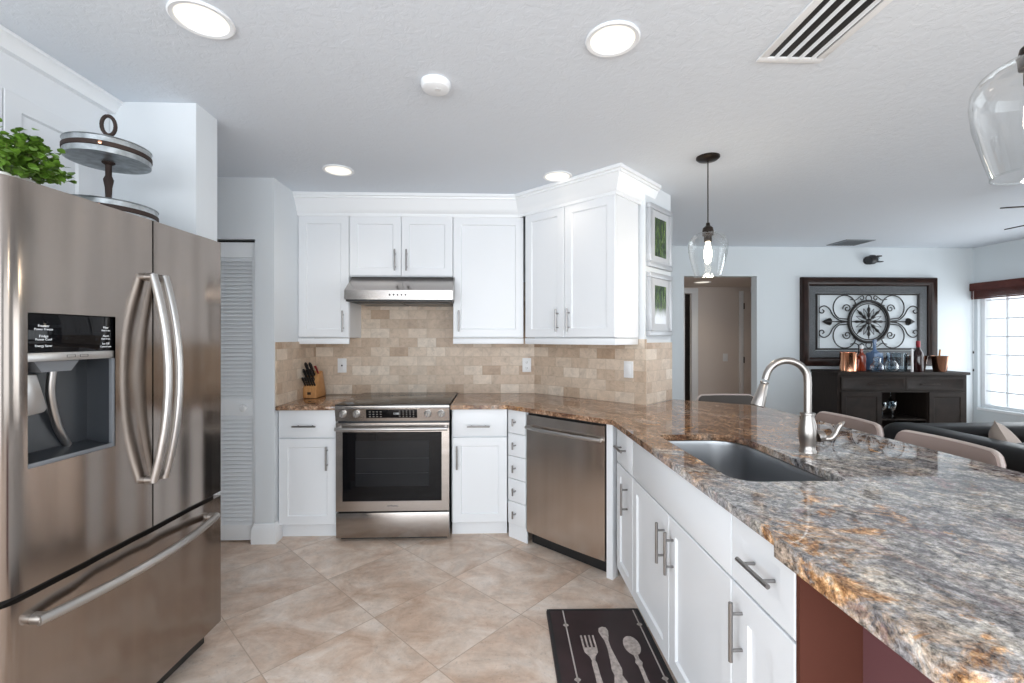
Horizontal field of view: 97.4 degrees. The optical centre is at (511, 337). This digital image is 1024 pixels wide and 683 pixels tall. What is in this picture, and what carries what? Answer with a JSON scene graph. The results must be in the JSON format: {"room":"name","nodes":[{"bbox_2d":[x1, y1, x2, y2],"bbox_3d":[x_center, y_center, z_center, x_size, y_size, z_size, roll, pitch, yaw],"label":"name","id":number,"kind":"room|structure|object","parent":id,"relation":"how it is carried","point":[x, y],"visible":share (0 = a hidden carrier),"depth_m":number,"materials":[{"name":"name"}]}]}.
{"room":"kitchen","nodes":[
{"label":"kitchen","id":0,"kind":"room"},
{"bbox_2d":[109,102,216,494],"bbox_3d":[-1.884,0.150,2.112,0.885,2.440,0.155,0,0,-2],"label":"wall","id":1,"kind":"structure","parent":0,"point":[181,138],"depth_m":2.05,"materials":[{"name":"white paint"}]},
{"bbox_2d":[0,50,108,196],"bbox_3d":[-2.034,-0.760,1.622,0.500,0.540,0.806,0,0,-2],"label":"upper cabinet","id":2,"kind":"object","parent":1,"relation":"attached to","point":[29,99],"visible":0.33,"depth_m":1.75,"materials":[{"name":"white paint"}]},
{"bbox_2d":[0,24,122,113],"bbox_3d":[-1.776,-1.042,1.633,0.058,0.054,0.810,0,0,-2],"label":"trim","id":3,"kind":"structure","parent":1,"relation":"attached to","point":[12,44],"depth_m":1.75,"materials":[{"name":"white paint"}]},
{"bbox_2d":[217,177,298,523],"bbox_3d":[-1.985,0.150,3.331,0.769,2.440,0.680,0,0,-2],"label":"wall","id":4,"kind":"structure","parent":0,"point":[262,211],"depth_m":3.00,"materials":[{"name":"white paint"}]},
{"bbox_2d":[217,240,254,539],"bbox_3d":[-1.976,0.352,3.007,0.515,2.012,0.080,0,0,-2],"label":"door","id":5,"kind":"structure","parent":4,"relation":"in","point":[237,492],"depth_m":3.03,"materials":[{"name":"white paint"}]},
{"bbox_2d":[251,520,281,544],"bbox_3d":[-1.653,1.305,3.034,0.162,0.130,0.098,0,0,-2],"label":"baseboard","id":6,"kind":"structure","parent":4,"relation":"attached to","point":[261,534],"depth_m":2.99,"materials":[{"name":"white paint"}]},
{"bbox_2d":[275,342,315,405],"bbox_3d":[-1.595,0.243,3.353,0.012,0.430,0.665,0,0,-2],"label":"backsplash","id":7,"kind":"structure","parent":4,"relation":"attached to","point":[290,357],"depth_m":3.22,"materials":[{"name":"tile"}]},
{"bbox_2d":[221,216,524,502],"bbox_3d":[-1.073,0.150,3.764,2.623,2.440,0.120,0,0,-2],"label":"wall","id":8,"kind":"structure","parent":0,"point":[524,216],"depth_m":3.74,"materials":[{"name":"white paint"}]},
{"bbox_2d":[298,216,360,343],"bbox_3d":[-1.417,-0.438,3.510,0.377,0.965,0.353,0,0,-2],"label":"upper cabinet","id":9,"kind":"object","parent":8,"relation":"attached to","point":[324,315],"visible":0.99,"depth_m":3.38,"materials":[{"name":"white paint"}]},
{"bbox_2d":[344,277,454,306],"bbox_3d":[-0.818,-0.357,3.454,0.768,0.201,0.489,0,0,-2],"label":"range hood","id":10,"kind":"object","parent":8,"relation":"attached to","point":[365,291],"visible":0.97,"depth_m":3.25,"materials":[{"name":"metal"}]},
{"bbox_2d":[349,216,452,276],"bbox_3d":[-0.840,-0.692,3.531,0.776,0.457,0.353,0,0,-2],"label":"upper cabinet","id":11,"kind":"object","parent":8,"relation":"attached to","point":[379,246],"visible":0.98,"depth_m":3.40,"materials":[{"name":"white paint"}]},
{"bbox_2d":[316,282,533,393],"bbox_3d":[-0.712,-0.002,3.711,1.804,0.920,0.012,0,0,-2],"label":"backsplash","id":12,"kind":"structure","parent":8,"relation":"attached to","point":[399,348],"depth_m":3.70,"materials":[{"name":"tile"}]},
{"bbox_2d":[338,358,346,372],"bbox_3d":[-1.389,0.225,3.677,0.072,0.116,0.008,0,0,-2],"label":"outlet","id":13,"kind":"object","parent":12,"relation":"attached to","point":[342,362],"visible":1,"depth_m":3.67,"materials":[{"name":"white plastic"}]},
{"bbox_2d":[522,358,530,371],"bbox_3d":[0.122,0.224,3.731,0.072,0.116,0.008,0,0,-2],"label":"wall outlet","id":14,"kind":"object","parent":12,"relation":"attached to","point":[526,362],"visible":1,"depth_m":3.73,"materials":[{"name":"white plastic"}]},
{"bbox_2d":[453,217,523,343],"bbox_3d":[-0.184,-0.438,3.554,0.535,0.965,0.353,0,0,-2],"label":"upper cabinet","id":15,"kind":"object","parent":8,"relation":"attached to","point":[487,251],"visible":1,"depth_m":3.42,"materials":[{"name":"white paint"}]},
{"bbox_2d":[163,503,677,682],"bbox_3d":[1.550,1.395,2.006,8.440,0.050,10.500,0,0,-2],"label":"floor","id":16,"kind":"structure","parent":0,"point":[455,608],"depth_m":2.29,"materials":[{"name":"tile"}]},
{"bbox_2d":[0,173,220,682],"bbox_3d":[-1.618,0.463,1.600,0.792,1.784,0.867,0,0,1],"label":"refrigerator","id":17,"kind":"object","parent":16,"relation":"on","point":[110,318],"visible":1,"depth_m":1.47,"materials":[{"name":"grey metal"}]},
{"bbox_2d":[0,118,76,184],"bbox_3d":[-1.476,-0.518,1.312,0.273,0.224,0.325,0,0,-2],"label":"potted plant","id":18,"kind":"object","parent":17,"relation":"on","point":[21,160],"visible":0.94,"depth_m":1.32,"materials":[{"name":"green plant"}]},
{"bbox_2d":[60,114,158,221],"bbox_3d":[-1.521,-0.625,1.697,0.300,0.437,0.300,0,0,-2],"label":"tiered tray","id":19,"kind":"object","parent":17,"relation":"on","point":[108,153],"visible":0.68,"depth_m":1.65,"materials":[{"name":"metal"}]},
{"bbox_2d":[279,410,337,536],"bbox_3d":[-1.401,0.929,3.333,0.392,0.881,0.638,0,0,-2],"label":"base cabinet","id":20,"kind":"object","parent":16,"relation":"on","point":[307,438],"visible":0.81,"depth_m":3.06,"materials":[{"name":"white paint"}]},
{"bbox_2d":[275,394,359,410],"bbox_3d":[-1.400,0.472,3.348,0.396,0.028,0.660,0,0,-2],"label":"countertop","id":21,"kind":"structure","parent":20,"relation":"on","point":[328,401],"depth_m":3.15,"materials":[{"name":"stone"}]},
{"bbox_2d":[303,371,325,397],"bbox_3d":[-1.540,0.358,3.513,0.098,0.200,0.186,0,0,0],"label":"knife block","id":22,"kind":"object","parent":21,"relation":"on","point":[311,391],"visible":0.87,"depth_m":3.45,"materials":[{"name":"brown wood"}]},
{"bbox_2d":[308,362,315,375],"bbox_3d":[-1.535,0.239,3.453,0.027,0.109,0.096,0,0,-2],"label":"kitchen knife","id":23,"kind":"object","parent":22,"relation":"in","point":[309,363],"visible":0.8,"depth_m":3.44,"materials":[{"name":"black plastic"}]},
{"bbox_2d":[334,392,457,538],"bbox_3d":[-0.814,0.908,3.328,0.760,0.924,0.724,0,0,-2],"label":"range","id":24,"kind":"object","parent":16,"relation":"on","point":[394,450],"visible":1,"depth_m":3.03,"materials":[{"name":"grey metal"}]},
{"bbox_2d":[335,392,457,405],"bbox_3d":[-0.815,0.451,3.354,0.760,0.009,0.672,0,0,-2],"label":"cooktop","id":25,"kind":"object","parent":24,"relation":"in","point":[395,398],"depth_m":3.26,"materials":[{"name":"black glass"}]},
{"bbox_2d":[452,409,506,533],"bbox_3d":[-0.234,0.929,3.375,0.383,0.881,0.638,0,0,-2],"label":"base cabinet","id":26,"kind":"object","parent":16,"relation":"on","point":[479,436],"visible":0.9,"depth_m":3.10,"materials":[{"name":"white paint"}]},
{"bbox_2d":[508,410,527,543],"bbox_3d":[0.154,0.929,3.176,0.168,0.881,0.438,0,0,43],"label":"base cabinet","id":27,"kind":"object","parent":16,"relation":"on","point":[517,420],"visible":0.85,"depth_m":3.04,"materials":[{"name":"white paint"}]},
{"bbox_2d":[524,413,605,571],"bbox_3d":[0.483,0.929,2.956,0.605,0.881,0.611,0,0,43],"label":"dishwasher","id":28,"kind":"object","parent":16,"relation":"on","point":[566,458],"visible":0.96,"depth_m":2.75,"materials":[{"name":"grey metal"}]},
{"bbox_2d":[546,608,674,682],"bbox_3d":[0.411,1.364,1.771,0.464,0.013,0.980,0,0,-1],"label":"floor mat","id":29,"kind":"object","parent":16,"relation":"on","point":[604,645],"visible":1,"depth_m":1.97,"materials":[{"name":"black plastic"}]},
{"bbox_2d":[606,424,617,579],"bbox_3d":[0.574,0.929,2.579,0.040,0.881,0.060,0,0,43],"label":"strip","id":30,"kind":"object","parent":16,"relation":"on","point":[611,431],"visible":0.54,"depth_m":2.56,"materials":[{"name":"white paint"}]},
{"bbox_2d":[613,429,633,595],"bbox_3d":[0.855,0.929,2.379,0.618,0.881,0.330,0,0,-2],"label":"base cabinet","id":31,"kind":"object","parent":16,"relation":"on","point":[624,448],"visible":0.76,"depth_m":2.33,"materials":[{"name":"white paint"}]},
{"bbox_2d":[633,441,734,682],"bbox_3d":[0.877,0.929,1.750,0.618,0.881,0.926,0,0,-2],"label":"base cabinet","id":32,"kind":"object","parent":16,"relation":"on","point":[682,538],"visible":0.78,"depth_m":1.64,"materials":[{"name":"white paint"}]},
{"bbox_2d":[450,393,1023,682],"bbox_3d":[0.663,0.482,2.179,2.099,0.048,3.144,0,0,-2],"label":"countertop","id":33,"kind":"structure","parent":32,"relation":"on","point":[923,548],"depth_m":1.15,"materials":[{"name":"stone"}]},
{"bbox_2d":[669,440,828,481],"bbox_3d":[0.887,0.594,1.788,0.420,0.208,0.750,0,0,-2],"label":"sink","id":34,"kind":"object","parent":33,"relation":"in","point":[734,460],"visible":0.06,"depth_m":2.05,"materials":[{"name":"silver metal"}]},
{"bbox_2d":[751,357,844,453],"bbox_3d":[1.146,0.268,1.813,0.343,0.380,0.066,0,0,6],"label":"kitchen faucet","id":35,"kind":"object","parent":33,"relation":"on","point":[808,434],"visible":1,"depth_m":1.80,"materials":[{"name":"silver metal"}]},
{"bbox_2d":[696,394,752,404],"bbox_3d":[1.660,0.903,3.281,0.468,0.935,0.500,0,0,-2],"label":"bar stool","id":36,"kind":"object","parent":16,"relation":"on","point":[746,399],"visible":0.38,"depth_m":3.49,"materials":[{"name":"grey leather"}]},
{"bbox_2d":[728,515,795,682],"bbox_3d":[0.899,0.929,1.150,0.618,0.881,0.274,0,0,-2],"label":"base cabinet","id":37,"kind":"object","parent":16,"relation":"on","point":[762,608],"visible":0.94,"depth_m":1.15,"materials":[{"name":"white paint"}]},
{"bbox_2d":[815,411,883,436],"bbox_3d":[1.657,0.903,2.491,0.500,0.935,0.468,0,0,-2],"label":"bar stool","id":38,"kind":"object","parent":16,"relation":"on","point":[855,423],"visible":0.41,"depth_m":2.47,"materials":[{"name":"beige fabric"}]},
{"bbox_2d":[811,369,969,427],"bbox_3d":[4.162,0.866,4.986,1.374,1.008,0.488,0,0,1],"label":"bar cabinet","id":39,"kind":"object","parent":16,"relation":"on","point":[928,396],"visible":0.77,"depth_m":4.79,"materials":[{"name":"brown wood"}]},
{"bbox_2d":[839,352,857,371],"bbox_3d":[3.671,0.259,4.912,0.166,0.205,0.166,0,0,-2],"label":"copper pot","id":40,"kind":"object","parent":39,"relation":"on","point":[848,361],"visible":0.99,"depth_m":4.85,"materials":[{"name":"brown metal"}]},
{"bbox_2d":[858,345,865,370],"bbox_3d":[3.866,0.222,4.977,0.084,0.280,0.084,0,0,-2],"label":"liquor bottle","id":41,"kind":"object","parent":39,"relation":"on","point":[861,356],"visible":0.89,"depth_m":4.95,"materials":[{"name":"brown glass"}]},
{"bbox_2d":[866,339,882,370],"bbox_3d":[4.047,0.189,5.023,0.130,0.345,0.100,0,0,-10],"label":"liquor bottle","id":42,"kind":"object","parent":39,"relation":"on","point":[874,353],"visible":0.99,"depth_m":4.98,"materials":[{"name":"blue glass"}]},
{"bbox_2d":[870,356,884,371],"bbox_3d":[3.948,0.281,4.865,0.130,0.162,0.130,0,0,-2],"label":"glass decanter","id":43,"kind":"object","parent":39,"relation":"on","point":[877,356],"visible":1,"depth_m":4.86,"materials":[{"name":"clear glass"}]},
{"bbox_2d":[885,352,909,370],"bbox_3d":[4.237,0.262,4.955,0.214,0.200,0.192,0,0,-41],"label":"glass pitcher","id":44,"kind":"object","parent":39,"relation":"on","point":[885,352],"visible":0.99,"depth_m":4.97,"materials":[{"name":"clear glass"}]},
{"bbox_2d":[882,413,925,419],"bbox_3d":[4.187,0.873,5.009,0.474,0.015,0.399,0,0,1],"label":"shelf","id":45,"kind":"object","parent":39,"relation":"attached to","point":[900,416],"depth_m":4.93,"materials":[{"name":"brown wood"}]},
{"bbox_2d":[911,348,913,371],"bbox_3d":[4.266,0.237,4.797,0.022,0.250,0.021,0,0,-2],"label":"taper candle","id":46,"kind":"object","parent":39,"relation":"on","point":[912,366],"visible":1,"depth_m":4.79,"materials":[{"name":"white wax"}]},
{"bbox_2d":[913,341,923,371],"bbox_3d":[4.350,0.196,4.820,0.094,0.332,0.094,0,0,-2],"label":"wine bottle","id":47,"kind":"object","parent":39,"relation":"on","point":[918,356],"visible":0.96,"depth_m":4.79,"materials":[{"name":"black glass"}]},
{"bbox_2d":[909,355,927,370],"bbox_3d":[4.450,0.277,4.927,0.162,0.170,0.162,0,0,-2],"label":"ice bucket","id":48,"kind":"object","parent":39,"relation":"on","point":[925,356],"visible":0.3,"depth_m":4.87,"materials":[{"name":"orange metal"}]},
{"bbox_2d":[930,356,949,371],"bbox_3d":[4.582,0.277,4.819,0.162,0.170,0.162,0,0,-2],"label":"ice bucket","id":49,"kind":"object","parent":39,"relation":"on","point":[939,363],"visible":0.98,"depth_m":4.77,"materials":[{"name":"orange metal"}]},
{"bbox_2d":[894,430,1005,467],"bbox_3d":[1.677,0.903,1.946,0.500,0.935,0.468,0,0,-2],"label":"bar stool","id":50,"kind":"object","parent":16,"relation":"on","point":[955,447],"visible":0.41,"depth_m":1.93,"materials":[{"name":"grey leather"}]},
{"bbox_2d":[883,422,1023,472],"bbox_3d":[3.587,0.973,2.244,2.030,0.795,1.930,0,0,-2],"label":"sofa","id":51,"kind":"object","parent":16,"relation":"on","point":[975,433],"visible":0.24,"depth_m":2.87,"materials":[{"name":"black leather"}]},
{"bbox_2d":[988,420,1021,442],"bbox_3d":[3.020,0.705,2.719,0.456,0.436,0.192,0,0,-44],"label":"throw pillow","id":52,"kind":"object","parent":51,"relation":"on","point":[998,431],"visible":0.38,"depth_m":2.66,"materials":[{"name":"beige fabric"}]},
{"bbox_2d":[0,0,1023,247],"bbox_3d":[1.584,-1.120,1.052,8.440,0.100,8.590,0,0,-2],"label":"ceiling","id":53,"kind":"structure","parent":0,"point":[872,140],"depth_m":2.01,"materials":[{"name":"white paint"}]},
{"bbox_2d":[166,0,235,38],"bbox_3d":[-1.039,-1.066,1.509,0.193,0.008,0.193,0,0,-2],"label":"recessed light","id":54,"kind":"object","parent":53,"relation":"in","point":[200,18],"visible":1,"depth_m":1.50,"materials":[{"name":"white paint"}]},
{"bbox_2d":[322,164,353,175],"bbox_3d":[-1.106,-1.066,2.866,0.193,0.008,0.193,0,0,-2],"label":"recessed light","id":55,"kind":"object","parent":53,"relation":"in","point":[333,169],"visible":1,"depth_m":2.86,"materials":[{"name":"white paint"}]},
{"bbox_2d":[421,74,450,95],"bbox_3d":[-0.320,-1.052,1.888,0.124,0.036,0.124,0,0,-2],"label":"smoke detector","id":56,"kind":"object","parent":53,"relation":"attached to","point":[432,84],"visible":1,"depth_m":1.86,"materials":[{"name":"white paint"}]},
{"bbox_2d":[543,171,571,181],"bbox_3d":[0.300,-1.066,2.973,0.193,0.008,0.193,0,0,-2],"label":"recessed light","id":57,"kind":"object","parent":53,"relation":"in","point":[553,176],"visible":1,"depth_m":2.96,"materials":[{"name":"white paint"}]},
{"bbox_2d":[585,20,640,56],"bbox_3d":[0.360,-1.066,1.611,0.193,0.008,0.193,0,0,-2],"label":"recessed light","id":58,"kind":"object","parent":53,"relation":"in","point":[617,37],"visible":1,"depth_m":1.60,"materials":[{"name":"white paint"}]},
{"bbox_2d":[688,152,728,276],"bbox_3d":[1.158,-0.717,2.660,0.220,0.706,0.220,0,0,-2],"label":"pendant light","id":59,"kind":"object","parent":53,"relation":"hanging from","point":[708,231],"visible":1,"depth_m":2.65,"materials":[{"name":"clear glass"}]},
{"bbox_2d":[702,222,713,241],"bbox_3d":[1.158,-0.627,2.660,0.064,0.115,0.064,0,0,-2],"label":"socket","id":60,"kind":"object","parent":59,"relation":"attached to","point":[708,231],"depth_m":2.64,"materials":[{"name":"brown metal"}]},
{"bbox_2d":[756,0,892,63],"bbox_3d":[1.075,-1.063,1.429,0.250,0.014,0.620,0,0,-2],"label":"ceiling vent","id":61,"kind":"object","parent":53,"relation":"in","point":[822,26],"visible":1,"depth_m":1.55,"materials":[{"name":"white metal"}]},
{"bbox_2d":[826,239,874,245],"bbox_3d":[3.788,-1.063,5.038,0.330,0.014,0.300,0,0,-2],"label":"ceiling vent","id":62,"kind":"object","parent":53,"relation":"in","point":[848,242],"visible":1,"depth_m":5.01,"materials":[{"name":"grey metal"}]},
{"bbox_2d":[968,46,1023,182],"bbox_3d":[1.168,-0.717,0.999,0.220,0.706,0.220,0,0,-2],"label":"pendant light","id":63,"kind":"object","parent":53,"relation":"hanging from","point":[1020,58],"visible":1,"depth_m":1.01,"materials":[{"name":"clear glass"}]},
{"bbox_2d":[1017,46,1023,85],"bbox_3d":[1.168,-0.627,0.999,0.064,0.115,0.064,0,0,-2],"label":"socket","id":64,"kind":"object","parent":63,"relation":"attached to","point":[1020,61],"depth_m":1.01,"materials":[{"name":"brown metal"}]},
{"bbox_2d":[1000,206,1023,229],"bbox_3d":[3.824,-0.920,2.763,1.375,0.300,1.332,0,0,-2],"label":"ceiling fan","id":65,"kind":"object","parent":53,"relation":"hanging from","point":[1014,206],"visible":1,"depth_m":2.88,"materials":[{"name":"grey"}]},
{"bbox_2d":[546,190,670,404],"bbox_3d":[0.690,0.150,3.563,0.986,2.440,0.410,0,0,43],"label":"wall","id":66,"kind":"structure","parent":0,"point":[662,199],"depth_m":3.10,"materials":[{"name":"white paint"}]},
{"bbox_2d":[293,162,660,217],"bbox_3d":[-0.284,-0.992,3.228,2.630,0.154,0.533,0,0,13],"label":"trim","id":67,"kind":"structure","parent":66,"relation":"attached to","point":[619,179],"depth_m":3.32,"materials":[{"name":"white paint"}]},
{"bbox_2d":[525,194,637,344],"bbox_3d":[0.469,-0.438,3.220,0.762,0.965,0.348,0,0,43],"label":"upper cabinet","id":68,"kind":"object","parent":66,"relation":"attached to","point":[581,259],"visible":1,"depth_m":3.06,"materials":[{"name":"white paint"}]},
{"bbox_2d":[534,339,646,404],"bbox_3d":[0.551,0.233,3.405,0.998,0.450,0.012,0,0,43],"label":"backsplash","id":69,"kind":"structure","parent":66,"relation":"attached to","point":[594,372],"depth_m":3.35,"materials":[{"name":"tile"}]},
{"bbox_2d":[624,361,632,377],"bbox_3d":[0.814,0.220,3.146,0.072,0.116,0.009,0,0,43],"label":"light switch","id":70,"kind":"object","parent":69,"relation":"attached to","point":[628,365],"visible":1,"depth_m":3.14,"materials":[{"name":"white plastic"}]},
{"bbox_2d":[646,202,672,271],"bbox_3d":[1.055,-0.711,3.207,0.031,0.438,0.362,0,0,43],"label":"framed picture","id":71,"kind":"object","parent":66,"relation":"attached to","point":[659,220],"visible":1,"depth_m":3.19,"materials":[{"name":"white wood"}]},
{"bbox_2d":[655,217,665,258],"bbox_3d":[1.062,-0.711,3.214,0.001,0.270,0.180,0,0,43],"label":"photograph","id":72,"kind":"object","parent":71,"relation":"attached to","point":[660,222],"depth_m":3.21,"materials":[{"name":"green paper"}]},
{"bbox_2d":[646,271,672,335],"bbox_3d":[1.055,-0.235,3.207,0.031,0.440,0.362,0,0,43],"label":"framed picture","id":73,"kind":"object","parent":66,"relation":"attached to","point":[659,287],"visible":1,"depth_m":3.19,"materials":[{"name":"white wood"}]},
{"bbox_2d":[655,285,665,323],"bbox_3d":[1.062,-0.235,3.214,0.001,0.270,0.180,0,0,43],"label":"photograph","id":74,"kind":"object","parent":73,"relation":"attached to","point":[660,290],"depth_m":3.21,"materials":[{"name":"green paper"}]},
{"bbox_2d":[647,342,671,404],"bbox_3d":[1.055,0.245,3.223,0.012,0.425,0.410,0,0,43],"label":"backsplash","id":75,"kind":"structure","parent":66,"relation":"attached to","point":[659,355],"depth_m":3.21,"materials":[{"name":"tile"}]},
{"bbox_2d":[685,294,689,399],"bbox_3d":[2.744,0.305,7.227,2.000,2.130,0.050,0,0,-2],"label":"door","id":76,"kind":"structure","parent":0,"point":[687,296],"depth_m":7.21,"materials":[{"name":"brown wood"}]},
{"bbox_2d":[684,287,749,399],"bbox_3d":[2.811,0.305,6.754,2.100,2.130,0.100,0,0,-2],"label":"wall","id":77,"kind":"structure","parent":0,"point":[718,307],"depth_m":6.71,"materials":[{"name":"beige paint"}]},
{"bbox_2d":[684,288,697,400],"bbox_3d":[2.624,0.315,6.685,0.280,2.110,0.026,0,0,-2],"label":"trim","id":78,"kind":"structure","parent":77,"relation":"attached to","point":[693,291],"depth_m":6.67,"materials":[{"name":"white paint"}]},
{"bbox_2d":[723,354,727,360],"bbox_3d":[3.183,0.290,6.713,0.072,0.116,0.009,0,0,-2],"label":"light switch","id":79,"kind":"object","parent":77,"relation":"attached to","point":[725,356],"visible":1,"depth_m":6.71,"materials":[{"name":"white plastic"}]},
{"bbox_2d":[739,291,750,394],"bbox_3d":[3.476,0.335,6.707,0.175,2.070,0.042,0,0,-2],"label":"door","id":80,"kind":"structure","parent":77,"relation":"in","point":[744,298],"depth_m":6.70,"materials":[{"name":"beige paint"}]},
{"bbox_2d":[684,277,750,286],"bbox_3d":[2.879,-0.795,6.252,2.200,0.070,1.709,0,0,-2],"label":"ceiling","id":81,"kind":"structure","parent":0,"point":[688,281],"depth_m":6.16,"materials":[{"name":"beige paint"}]},
{"bbox_2d":[694,281,710,283],"bbox_3d":[2.584,-0.756,6.106,0.223,0.008,0.223,0,0,-2],"label":"recessed light","id":82,"kind":"object","parent":81,"relation":"in","point":[698,282],"visible":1,"depth_m":6.12,"materials":[{"name":"white paint"}]},
{"bbox_2d":[671,246,972,422],"bbox_3d":[1.458,0.150,5.285,8.090,2.440,0.120,0,0,-2],"label":"wall","id":83,"kind":"structure","parent":0,"point":[775,273],"depth_m":5.30,"materials":[{"name":"white paint"}]},
{"bbox_2d":[800,277,937,365],"bbox_3d":[4.199,-0.192,5.297,1.630,1.040,0.089,0,0,-2],"label":"wall art","id":84,"kind":"object","parent":83,"relation":"attached to","point":[810,287],"visible":0.94,"depth_m":5.29,"materials":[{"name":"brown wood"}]},
{"bbox_2d":[863,255,883,264],"bbox_3d":[4.230,-0.913,5.259,0.171,0.114,0.130,0,0,-2],"label":"wall spotlight","id":85,"kind":"object","parent":83,"relation":"attached to","point":[871,259],"visible":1,"depth_m":5.22,"materials":[{"name":"black plastic"}]},
{"bbox_2d":[796,574,862,682],"bbox_3d":[0.705,0.938,1.000,0.143,0.864,0.012,0,0,-2],"label":"wall","id":86,"kind":"structure","parent":0,"point":[829,642],"depth_m":0.99,"materials":[{"name":"brown paint"}]},
{"bbox_2d":[863,627,933,682],"bbox_3d":[1.076,0.938,0.859,0.588,0.864,0.320,0,0,-2],"label":"wall","id":87,"kind":"structure","parent":0,"point":[881,664],"depth_m":0.94,"materials":[{"name":"red paint"}]},
{"bbox_2d":[973,239,1023,422],"bbox_3d":[5.726,0.150,1.200,0.150,2.440,8.590,0,0,-2],"label":"wall","id":88,"kind":"structure","parent":0,"point":[1001,261],"depth_m":5.19,"materials":[{"name":"white paint"}]},
{"bbox_2d":[977,297,1023,415],"bbox_3d":[5.607,0.142,3.980,0.130,1.405,2.695,0,0,-2],"label":"window","id":89,"kind":"structure","parent":88,"relation":"in","point":[986,318],"depth_m":5.28,"materials":[{"name":"white paint"}]},
{"bbox_2d":[969,278,1023,370],"bbox_3d":[5.519,-0.126,3.982,0.055,1.042,2.765,0,0,-2],"label":"window blind","id":90,"kind":"object","parent":89,"relation":"attached to","point":[1008,287],"visible":1,"depth_m":5.08,"materials":[{"name":"brown wood"}]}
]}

